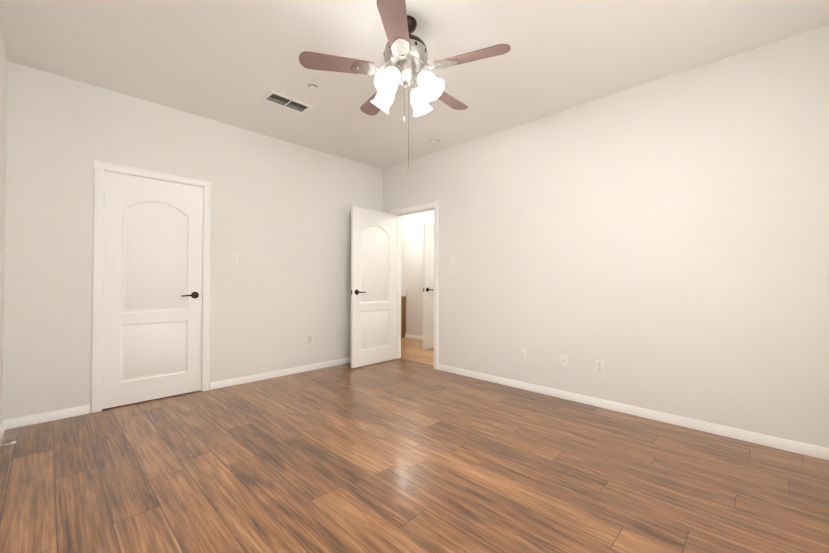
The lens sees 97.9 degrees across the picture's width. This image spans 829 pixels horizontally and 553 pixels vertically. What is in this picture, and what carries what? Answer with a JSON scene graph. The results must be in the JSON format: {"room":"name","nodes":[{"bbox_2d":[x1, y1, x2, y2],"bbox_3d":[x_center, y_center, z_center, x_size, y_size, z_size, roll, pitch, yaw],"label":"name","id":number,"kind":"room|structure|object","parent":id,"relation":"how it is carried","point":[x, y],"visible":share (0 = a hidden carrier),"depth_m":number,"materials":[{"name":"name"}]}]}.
{"room":"bedroom","nodes":[
{"label":"bedroom","id":0,"kind":"room"},
{"bbox_2d":[0,22,7,425],"bbox_3d":[-1.316,-0.250,0.902,4.940,2.740,0.120,0,-1,44],"label":"wall","id":1,"kind":"structure","parent":0,"point":[3,92],"depth_m":2.52,"materials":[{"name":"paint"}]},
{"bbox_2d":[0,420,4,445],"bbox_3d":[-1.317,1.086,0.979,4.820,0.070,0.014,0,-1,44],"label":"baseboard","id":2,"kind":"structure","parent":1,"relation":"attached to","point":[2,428],"depth_m":2.53,"materials":[{"name":"white wood"}]},
{"bbox_2d":[2,61,382,419],"bbox_3d":[-1.796,-0.221,4.024,0.120,2.740,3.902,0,-1,44],"label":"wall","id":3,"kind":"structure","parent":0,"point":[280,292],"depth_m":3.47,"materials":[{"name":"paint"}]},
{"bbox_2d":[3,405,89,429],"bbox_3d":[-2.867,1.099,2.829,0.014,0.070,0.482,0,-1,44],"label":"baseboard","id":4,"kind":"structure","parent":3,"relation":"attached to","point":[42,417],"depth_m":2.82,"materials":[{"name":"white wood"}]},
{"bbox_2d":[91,160,211,412],"bbox_3d":[-2.426,0.113,3.380,0.120,2.056,0.794,0,-1,44],"label":"door frame","id":5,"kind":"structure","parent":3,"relation":"attached to","point":[161,180],"depth_m":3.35,"materials":[{"name":"white wood"}]},
{"bbox_2d":[102,171,202,408],"bbox_3d":[-2.383,0.117,3.332,0.091,2.027,0.766,0,-1,44],"label":"closet door","id":6,"kind":"structure","parent":3,"relation":"in","point":[152,290],"depth_m":3.31,"materials":[{"name":"white wood"}]},
{"bbox_2d":[231,254,237,264],"bbox_3d":[-1.900,-0.183,3.816,0.022,0.115,0.070,0,-1,44],"label":"light switch","id":7,"kind":"object","parent":3,"relation":"attached to","point":[234,259],"visible":1,"depth_m":3.82,"materials":[{"name":"white plastic"}]},
{"bbox_2d":[210,357,350,389],"bbox_3d":[-1.268,1.120,4.457,0.014,0.070,2.278,0,-1,44],"label":"baseboard","id":8,"kind":"structure","parent":3,"relation":"attached to","point":[246,379],"depth_m":4.12,"materials":[{"name":"white wood"}]},
{"bbox_2d":[308,334,312,343],"bbox_3d":[-1.279,0.770,4.452,0.009,0.115,0.070,0,-1,44],"label":"electrical outlet","id":9,"kind":"object","parent":3,"relation":"attached to","point":[310,338],"visible":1,"depth_m":4.44,"materials":[{"name":"white plastic"}]},
{"bbox_2d":[0,338,828,552],"bbox_3d":[-0.258,1.180,3.511,7.100,0.060,5.352,0,-1,44],"label":"floor","id":10,"kind":"structure","parent":0,"point":[400,455],"depth_m":2.05,"materials":[{"name":"brown wood"}]},
{"bbox_2d":[401,289,406,337],"bbox_3d":[-0.696,0.718,7.131,0.965,0.930,0.566,0,-1,44],"label":"base cabinet","id":11,"kind":"object","parent":10,"relation":"on","point":[403,311],"visible":0.06,"depth_m":6.96,"materials":[{"name":"brown wood"}]},
{"bbox_2d":[0,0,828,168],"bbox_3d":[-0.029,-1.642,2.306,5.060,0.080,3.902,0,-1,44],"label":"ceiling","id":12,"kind":"structure","parent":0,"point":[232,62],"depth_m":2.56,"materials":[{"name":"paint"}]},
{"bbox_2d":[262,91,312,113],"bbox_3d":[-1.162,-1.591,3.313,0.200,0.010,0.400,0,-1,44],"label":"ceiling vent","id":13,"kind":"object","parent":12,"relation":"in","point":[275,98],"visible":0.98,"depth_m":3.30,"materials":[{"name":"white metal"}]},
{"bbox_2d":[308,83,316,90],"bbox_3d":[-0.851,-1.577,3.015,0.076,0.040,0.076,0,-1,44],"label":"smoke detector","id":14,"kind":"object","parent":12,"relation":"attached to","point":[312,86],"visible":1,"depth_m":2.99,"materials":[{"name":"white plastic"}]},
{"bbox_2d":[299,0,510,173],"bbox_3d":[-0.030,-1.129,2.312,1.233,0.944,1.198,0,-1,44],"label":"ceiling fan","id":15,"kind":"object","parent":12,"relation":"hanging from","point":[405,55],"visible":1,"depth_m":2.17,"materials":[{"name":"brown wood"}]},
{"bbox_2d":[429,138,440,144],"bbox_3d":[0.235,-1.562,4.198,0.134,0.040,0.134,0,-1,44],"label":"smoke detector","id":16,"kind":"object","parent":12,"relation":"attached to","point":[434,141],"visible":0.98,"depth_m":4.16,"materials":[{"name":"white plastic"}]},
{"bbox_2d":[401,210,433,335],"bbox_3d":[0.731,-0.041,6.223,4.720,2.440,0.120,0,-1,44],"label":"wall","id":17,"kind":"structure","parent":0,"point":[412,254],"depth_m":6.87,"materials":[{"name":"paint"}]},
{"bbox_2d":[405,334,422,339],"bbox_3d":[0.722,1.143,6.122,4.600,0.070,0.014,0,-1,44],"label":"baseboard","id":18,"kind":"structure","parent":17,"relation":"attached to","point":[414,337],"depth_m":6.83,"materials":[{"name":"white wood"}]},
{"bbox_2d":[423,223,433,348],"bbox_3d":[0.392,0.152,5.998,0.102,2.027,0.650,0,-1,44],"label":"hall door","id":19,"kind":"structure","parent":17,"relation":"in","point":[428,285],"depth_m":5.83,"materials":[{"name":"white wood"}]},
{"bbox_2d":[383,24,828,447],"bbox_3d":[1.334,-0.214,3.599,4.940,2.740,0.120,0,-1,44],"label":"wall","id":20,"kind":"structure","parent":0,"point":[660,245],"depth_m":2.88,"materials":[{"name":"paint"}]},
{"bbox_2d":[350,206,395,367],"bbox_3d":[-0.528,0.138,4.809,0.147,2.027,0.766,0,-1,42],"label":"bedroom door","id":21,"kind":"structure","parent":20,"relation":"in","point":[373,286],"depth_m":4.76,"materials":[{"name":"white wood"}]},
{"bbox_2d":[391,201,438,369],"bbox_3d":[0.028,0.107,4.879,0.892,2.114,0.154,0,-1,44],"label":"door frame","id":22,"kind":"structure","parent":20,"relation":"attached to","point":[435,204],"depth_m":4.75,"materials":[{"name":"white wood"}]},
{"bbox_2d":[520,348,525,359],"bbox_3d":[1.110,0.794,3.712,0.070,0.115,0.016,0,-1,44],"label":"electrical outlet","id":23,"kind":"object","parent":20,"relation":"attached to","point":[522,353],"visible":1,"depth_m":3.71,"materials":[{"name":"white plastic"}]},
{"bbox_2d":[560,354,567,366],"bbox_3d":[1.411,0.798,3.416,0.070,0.115,0.016,0,-1,44],"label":"electrical outlet","id":24,"kind":"object","parent":20,"relation":"attached to","point":[563,360],"visible":1,"depth_m":3.42,"materials":[{"name":"white plastic"}]},
{"bbox_2d":[595,360,603,373],"bbox_3d":[1.639,0.801,3.197,0.070,0.115,0.009,0,-1,44],"label":"electrical outlet","id":25,"kind":"object","parent":20,"relation":"attached to","point":[599,366],"visible":1,"depth_m":3.19,"materials":[{"name":"white plastic"}]},
{"bbox_2d":[438,364,828,459],"bbox_3d":[1.629,1.118,3.199,3.730,0.070,0.014,0,-1,44],"label":"baseboard","id":26,"kind":"structure","parent":20,"relation":"attached to","point":[783,444],"depth_m":2.85,"materials":[{"name":"white wood"}]}
]}

